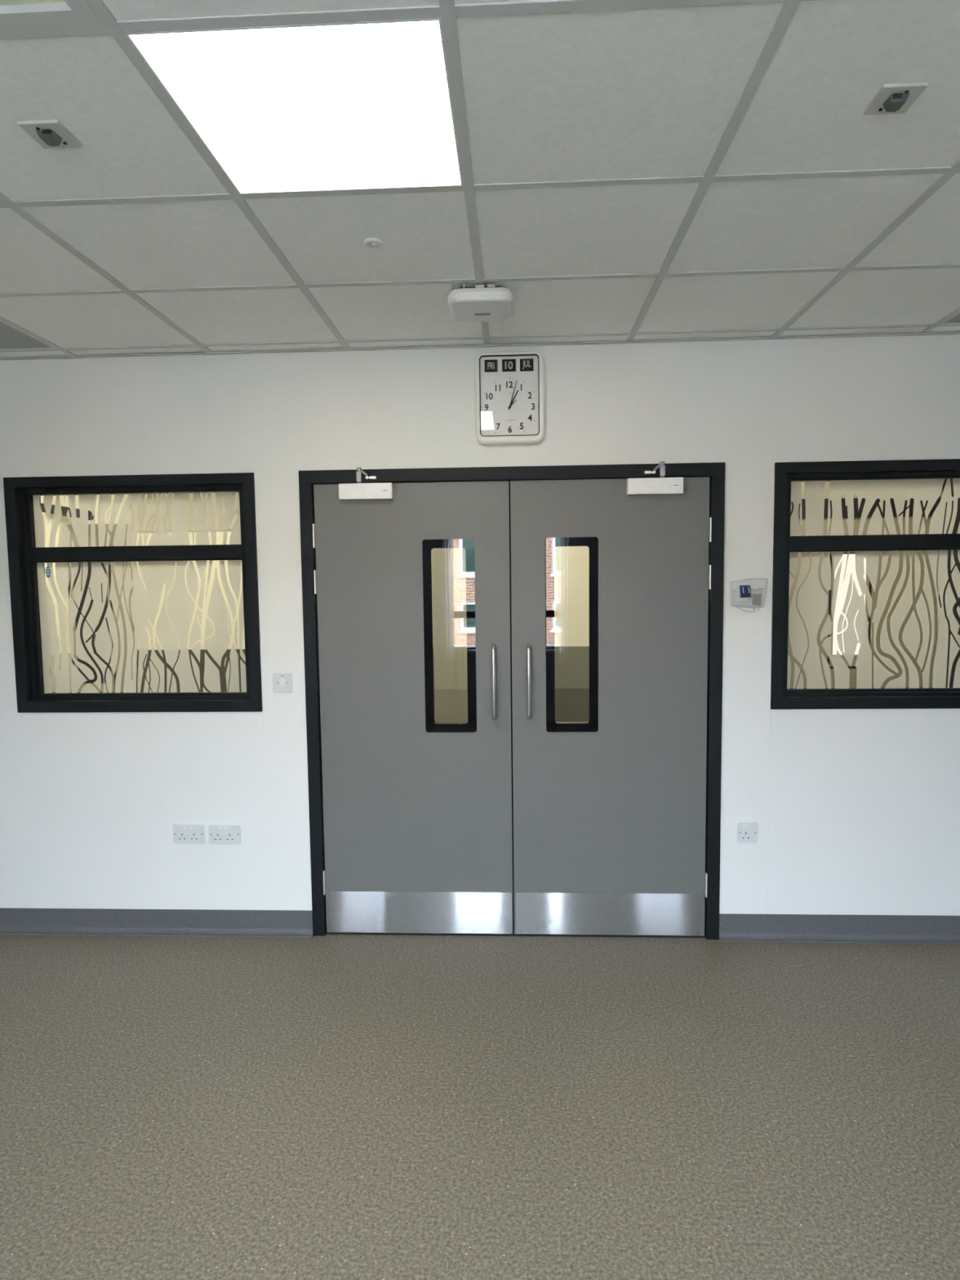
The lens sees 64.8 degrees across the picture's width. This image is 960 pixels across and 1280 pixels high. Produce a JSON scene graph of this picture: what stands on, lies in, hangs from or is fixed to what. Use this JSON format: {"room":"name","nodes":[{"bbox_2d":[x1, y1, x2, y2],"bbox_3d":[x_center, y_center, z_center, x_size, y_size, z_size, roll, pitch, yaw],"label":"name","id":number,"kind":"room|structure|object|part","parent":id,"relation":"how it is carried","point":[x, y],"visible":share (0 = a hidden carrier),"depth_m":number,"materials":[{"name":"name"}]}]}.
{"room":"hospital interior","nodes":[
{"label":"hospital interior","id":0,"kind":"room"},
{"bbox_2d":[0,934,959,1279],"bbox_3d":[0.089,1.525,1.792,9.000,0.100,7.700,-1,5,3],"label":"floor","id":1,"kind":"structure","parent":0,"point":[326,1107],"depth_m":2.31,"materials":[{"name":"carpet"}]},
{"bbox_2d":[0,0,959,357],"bbox_3d":[0.003,-1.066,0.634,8.609,0.041,5.200,-1,5,3],"label":"ceiling","id":2,"kind":"structure","parent":0,"point":[632,170],"depth_m":1.96,"materials":[{"name":"tile"}]},
{"bbox_2d":[0,320,56,350],"bbox_3d":[-2.086,-1.237,2.916,0.574,0.071,0.574,-1,5,3],"label":"recessed ceiling panel","id":3,"kind":"object","parent":2,"relation":"attached to","point":[11,338],"visible":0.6,"depth_m":3.10,"materials":[{"name":"white plastic"}]},
{"bbox_2d":[17,119,81,148],"bbox_3d":[-0.948,-1.111,1.672,0.088,0.019,0.092,-1,5,3],"label":"recessed light","id":4,"kind":"object","parent":2,"relation":"in","point":[49,134],"visible":1,"depth_m":1.66,"materials":[{"name":"grey"}]},
{"bbox_2d":[0,0,102,29],"bbox_3d":[-0.969,-1.078,1.069,0.574,0.022,0.574,-1,5,3],"label":"ceiling light","id":5,"kind":"object","parent":2,"relation":"in","point":[14,14],"visible":1,"depth_m":1.32,"materials":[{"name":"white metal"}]},
{"bbox_3d":[-0.970,-1.085,1.069,0.504,0.008,0.504,-1,5,3],"label":"panel","id":6,"kind":"part","parent":5,"relation":"part of","materials":[{"name":"beige plastic"}]},
{"bbox_2d":[124,17,462,194],"bbox_3d":[-0.343,-1.157,1.637,0.574,0.071,0.574,-1,5,3],"label":"panel light","id":7,"kind":"object","parent":2,"relation":"attached to","point":[353,105],"visible":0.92,"depth_m":1.57,"materials":[{"name":"white plastic"}]},
{"bbox_2d":[364,237,382,248],"bbox_3d":[-0.314,-1.166,2.227,0.054,0.013,0.054,-1,5,3],"label":"sprinkler cover","id":8,"kind":"object","parent":2,"relation":"attached to","point":[372,242],"visible":1,"depth_m":2.22,"materials":[{"name":"white plastic"}]},
{"bbox_2d":[448,283,513,322],"bbox_3d":[0.004,-1.175,2.644,0.224,0.060,0.224,-1,5,3],"label":"ceiling detector","id":9,"kind":"object","parent":2,"relation":"attached to","point":[480,303],"visible":1,"depth_m":2.57,"materials":[{"name":"white plastic"}]},
{"bbox_2d":[862,82,928,115],"bbox_3d":[0.868,-1.127,1.585,0.088,0.019,0.092,-1,5,3],"label":"recessed light","id":10,"kind":"object","parent":2,"relation":"in","point":[895,98],"visible":1,"depth_m":1.57,"materials":[{"name":"grey"}]},
{"bbox_2d":[940,312,959,324],"bbox_3d":[2.110,-1.274,2.719,0.574,0.071,0.574,-1,5,3],"label":"recessed ceiling panel","id":11,"kind":"object","parent":2,"relation":"attached to","point":[956,319],"visible":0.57,"depth_m":3.00,"materials":[{"name":"white plastic"}]},
{"bbox_2d":[945,313,959,322],"bbox_3d":[2.110,-1.246,2.722,0.564,0.004,0.564,-1,5,3],"label":"diffuser","id":12,"kind":"object","parent":11,"relation":"attached to","point":[956,318],"depth_m":2.98,"materials":[{"name":"grey plastic"}]},
{"bbox_2d":[0,334,959,647],"bbox_3d":[0.149,-0.112,3.395,9.000,2.906,0.160,-1,5,3],"label":"wall","id":13,"kind":"structure","parent":0,"point":[751,406],"depth_m":3.26,"materials":[{"name":"paint"}]},
{"bbox_2d":[3,472,262,712],"bbox_3d":[-1.543,-0.208,3.466,1.128,1.056,0.184,-1,5,3],"label":"window","id":14,"kind":"structure","parent":13,"relation":"in","point":[35,637],"depth_m":3.43,"materials":[{"name":"beige glass"}]},
{"bbox_2d":[0,907,312,937],"bbox_3d":[-2.449,1.310,3.532,3.372,0.114,0.033,-1,5,3],"label":"baseboard","id":15,"kind":"structure","parent":13,"relation":"attached to","point":[13,921],"depth_m":3.50,"materials":[{"name":"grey plastic"}]},
{"bbox_2d":[173,824,204,843],"bbox_3d":[-1.330,0.886,3.455,0.146,0.085,0.009,-1,5,3],"label":"power socket","id":16,"kind":"object","parent":13,"relation":"attached to","point":[182,833],"visible":1,"depth_m":3.46,"materials":[{"name":"white plastic"}]},
{"bbox_2d":[208,825,240,843],"bbox_3d":[-1.164,0.886,3.448,0.146,0.085,0.009,-1,5,3],"label":"power socket","id":17,"kind":"object","parent":13,"relation":"attached to","point":[217,833],"visible":1,"depth_m":3.45,"materials":[{"name":"white plastic"}]},
{"bbox_2d":[272,672,292,692],"bbox_3d":[-0.882,0.191,3.378,0.085,0.087,0.010,-1,5,3],"label":"light switch","id":18,"kind":"object","parent":13,"relation":"attached to","point":[282,682],"visible":1,"depth_m":3.38,"materials":[{"name":"white plastic"}]},
{"bbox_2d":[280,678,284,686],"bbox_3d":[-0.882,0.189,3.376,0.020,0.037,0.005,-1,5,3],"label":"rocker switch","id":19,"kind":"object","parent":18,"relation":"attached to","point":[282,680],"depth_m":3.37,"materials":[{"name":"white plastic"}]},
{"bbox_2d":[312,480,512,933],"bbox_3d":[-0.296,0.328,3.361,0.865,2.031,0.116,-1,5,3],"label":"door","id":20,"kind":"structure","parent":13,"relation":"in","point":[417,808],"depth_m":3.38,"materials":[{"name":"grey laminate"}]},
{"bbox_2d":[338,466,393,500],"bbox_3d":[-0.494,-0.677,3.278,0.232,0.136,0.050,-1,5,3],"label":"door closer","id":21,"kind":"object","parent":20,"relation":"attached to","point":[358,491],"depth_m":3.26,"materials":[{"name":"silver metal"}]},
{"bbox_3d":[-0.507,-0.724,3.262,0.046,0.040,0.018,-1,5,3],"label":"arm","id":22,"kind":"part","parent":21,"relation":"part of","materials":[{"name":"silver metal"}]},
{"bbox_3d":[-0.276,1.240,3.446,0.842,0.193,0.002,-1,5,3],"label":"kick plate","id":23,"kind":"part","parent":20,"relation":"part of","materials":[{"name":"metal"}]},
{"bbox_3d":[-0.133,-0.015,3.339,0.150,0.776,0.006,-1,5,3],"label":"vision glass","id":24,"kind":"part","parent":20,"relation":"part of","materials":[{"name":"clear glass"}]},
{"bbox_3d":[0.061,0.185,3.311,0.019,0.325,0.072,-1,5,3],"label":"pull handle","id":25,"kind":"part","parent":20,"relation":"part of","materials":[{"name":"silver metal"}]},
{"bbox_2d":[0,640,959,915],"bbox_3d":[0.155,0.629,3.373,8.600,1.233,0.003,-1,5,3],"label":"wall","id":26,"kind":"structure","parent":13,"relation":"attached to","point":[855,811],"depth_m":3.41,"materials":[{"name":"white paint"}]},
{"bbox_2d":[0,332,959,359],"bbox_3d":[0.131,-1.262,3.212,8.600,0.024,0.022,-1,5,3],"label":"trim","id":27,"kind":"structure","parent":13,"relation":"attached to","point":[935,333],"depth_m":3.21,"materials":[{"name":"grey metal"}]},
{"bbox_2d":[474,351,545,445],"bbox_3d":[0.127,-1.029,3.220,0.296,0.384,0.044,-1,5,3],"label":"wall clock","id":28,"kind":"object","parent":13,"relation":"attached to","point":[509,385],"visible":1,"depth_m":3.21,"materials":[{"name":"white plastic"}]},
{"bbox_2d":[508,481,514,930],"bbox_3d":[0.142,0.320,3.388,0.008,2.027,0.016,-1,5,3],"label":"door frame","id":29,"kind":"structure","parent":13,"relation":"attached to","point":[508,482],"depth_m":3.38,"materials":[{"name":"black"}]},
{"bbox_2d":[298,462,724,939],"bbox_3d":[0.142,0.292,3.428,1.832,2.096,0.192,-1,5,3],"label":"trim","id":30,"kind":"structure","parent":13,"relation":"attached to","point":[715,471],"depth_m":3.30,"materials":[{"name":"black paint"}]},
{"bbox_2d":[325,930,706,937],"bbox_3d":[0.155,1.334,3.511,1.722,0.004,0.160,-1,5,3],"label":"trim","id":31,"kind":"structure","parent":13,"relation":"attached to","point":[326,933],"depth_m":3.43,"materials":[{"name":"black"}]},
{"bbox_2d":[510,476,711,936],"bbox_3d":[0.574,0.321,3.320,0.863,2.031,0.116,-1,5,3],"label":"door","id":32,"kind":"structure","parent":13,"relation":"in","point":[610,807],"depth_m":3.33,"materials":[{"name":"grey laminate"}]},
{"bbox_3d":[0.213,0.183,3.304,0.019,0.325,0.072,-1,5,3],"label":"pull handle","id":33,"kind":"part","parent":32,"relation":"part of","materials":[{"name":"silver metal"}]},
{"bbox_3d":[0.582,1.233,3.406,0.840,0.193,0.002,-1,5,3],"label":"kick plate","id":34,"kind":"part","parent":32,"relation":"part of","materials":[{"name":"metal"}]},
{"bbox_2d":[626,461,683,495],"bbox_3d":[0.744,-0.688,3.220,0.233,0.136,0.050,-1,5,3],"label":"door closer","id":35,"kind":"object","parent":32,"relation":"attached to","point":[661,485],"depth_m":3.20,"materials":[{"name":"silver metal"}]},
{"bbox_3d":[0.757,-0.735,3.203,0.046,0.040,0.018,-1,5,3],"label":"arm","id":36,"kind":"part","parent":35,"relation":"part of","materials":[{"name":"silver metal"}]},
{"bbox_2d":[737,822,757,842],"bbox_3d":[1.180,0.850,3.337,0.088,0.088,0.009,-1,5,3],"label":"power socket","id":37,"kind":"object","parent":13,"relation":"attached to","point":[746,832],"visible":1,"depth_m":3.34,"materials":[{"name":"white plastic"}]},
{"bbox_2d":[730,577,768,612],"bbox_3d":[1.149,-0.191,3.242,0.157,0.143,0.034,-1,5,3],"label":"switch","id":38,"kind":"object","parent":13,"relation":"attached to","point":[755,598],"visible":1,"depth_m":3.25,"materials":[{"name":"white plastic"}]},
{"bbox_3d":[1.125,-0.197,3.248,0.059,0.064,0.006,-1,5,3],"label":"key barrel plate","id":39,"kind":"part","parent":38,"relation":"part of","materials":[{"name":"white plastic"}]},
{"bbox_3d":[1.149,-0.183,3.256,0.124,0.072,0.009,-1,5,3],"label":"plate","id":40,"kind":"part","parent":38,"relation":"part of","materials":[{"name":"white plastic"}]},
{"bbox_2d":[739,585,764,597],"bbox_3d":[1.163,-0.208,3.235,0.102,0.053,0.009,-1,5,3],"label":"key fob","id":41,"kind":"object","parent":38,"relation":"hanging from","point":[745,590],"visible":1,"depth_m":3.23,"materials":[{"name":"blue plastic"}]},
{"bbox_2d":[719,913,959,943],"bbox_3d":[2.761,1.264,3.288,3.396,0.114,0.033,-1,5,3],"label":"baseboard","id":42,"kind":"structure","parent":13,"relation":"attached to","point":[733,927],"depth_m":3.35,"materials":[{"name":"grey plastic"}]},
{"bbox_2d":[770,458,959,709],"bbox_3d":[1.825,-0.237,3.308,1.128,1.056,0.184,-1,5,3],"label":"window","id":43,"kind":"structure","parent":13,"relation":"in","point":[903,486],"depth_m":3.28,"materials":[{"name":"dark grey paint"},{"name":"frosted patterned glass"}]},
{"bbox_2d":[40,486,942,692],"bbox_3d":[0.200,-0.200,4.491,9.000,2.906,2.040,-1,5,3],"label":"wall","id":44,"kind":"structure","parent":0,"point":[571,563],"depth_m":5.38,"materials":[{"name":"beige paint"}]},
{"bbox_2d":[50,653,72,692],"bbox_3d":[-3.473,0.658,5.546,1.050,1.120,0.012,-1,5,3],"label":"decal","id":45,"kind":"structure","parent":44,"relation":"attached to","point":[52,657],"depth_m":5.49,"materials":[{"name":"beige plastic"}]},
{"bbox_2d":[40,502,93,520],"bbox_3d":[-2.814,-0.874,5.148,0.696,0.160,0.040,3,6,38],"label":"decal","id":46,"kind":"structure","parent":44,"relation":"attached to","point":[64,509],"depth_m":5.11,"materials":[{"name":"black"}]},
{"bbox_2d":[66,523,137,692],"bbox_3d":[-2.712,0.192,5.463,0.454,2.037,0.031,-1,5,3],"label":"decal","id":47,"kind":"structure","parent":44,"relation":"in","point":[111,570],"depth_m":5.42,"materials":[{"name":"black plastic"}]},
{"bbox_3d":[-2.784,-0.135,5.442,0.250,0.900,0.006,-1,5,3],"label":"vision glass","id":48,"kind":"part","parent":47,"relation":"part of","materials":[{"name":"black"}]},
{"bbox_2d":[136,648,245,691],"bbox_3d":[-1.770,0.634,5.466,1.400,1.138,0.012,-1,5,3],"label":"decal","id":49,"kind":"structure","parent":44,"relation":"attached to","point":[222,668],"depth_m":5.44,"materials":[{"name":"grey plastic"}]},
{"bbox_2d":[431,548,467,722],"bbox_3d":[-0.477,0.202,5.361,1.120,1.977,0.032,-1,5,3],"label":"window","id":50,"kind":"structure","parent":44,"relation":"in","point":[449,568],"depth_m":5.32,"materials":[{"name":"clear glass"}]},
{"bbox_3d":[-0.470,0.770,5.407,1.120,0.838,0.032,-1,5,3],"label":"panel","id":51,"kind":"part","parent":50,"relation":"part of","materials":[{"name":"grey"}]},
{"bbox_2d":[128,481,942,531],"bbox_3d":[0.312,-1.052,5.233,5.610,0.514,0.014,-1,5,3],"label":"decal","id":52,"kind":"structure","parent":44,"relation":"attached to","point":[157,501],"depth_m":5.35},
{"bbox_2d":[554,646,588,688],"bbox_3d":[1.047,0.189,5.300,1.890,0.296,0.012,-1,5,3],"label":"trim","id":53,"kind":"structure","parent":44,"relation":"attached to","point":[571,663],"depth_m":5.31,"materials":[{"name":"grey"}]},
{"bbox_2d":[555,688,588,721],"bbox_3d":[1.054,0.757,5.344,1.890,0.841,0.014,-1,5,3],"label":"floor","id":54,"kind":"structure","parent":44,"relation":"attached to","point":[571,704],"depth_m":5.33,"materials":[{"name":"grey"}]},
{"bbox_2d":[787,516,939,688],"bbox_3d":[2.574,0.145,5.216,1.090,2.037,0.031,-1,5,3],"label":"door","id":55,"kind":"structure","parent":44,"relation":"in","point":[851,566],"depth_m":5.17,"materials":[{"name":"beige"}]},
{"bbox_3d":[2.529,-0.242,5.188,0.216,0.689,0.006,-1,5,3],"label":"vision glass","id":56,"kind":"part","parent":55,"relation":"part of","materials":[{"name":"glass"}]},
{"bbox_2d":[790,496,941,518],"bbox_3d":[2.490,-0.892,5.112,1.230,0.129,0.019,-1,5,3],"label":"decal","id":57,"kind":"structure","parent":44,"relation":"attached to","point":[857,513],"depth_m":5.10,"materials":[{"name":"black plastic"}]},
{"bbox_2d":[937,479,959,687],"bbox_3d":[3.311,-0.063,5.156,0.350,2.450,0.049,-1,5,3],"label":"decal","id":58,"kind":"structure","parent":44,"relation":"attached to","point":[957,604],"depth_m":5.11,"materials":[{"name":"black plastic"}]}
]}

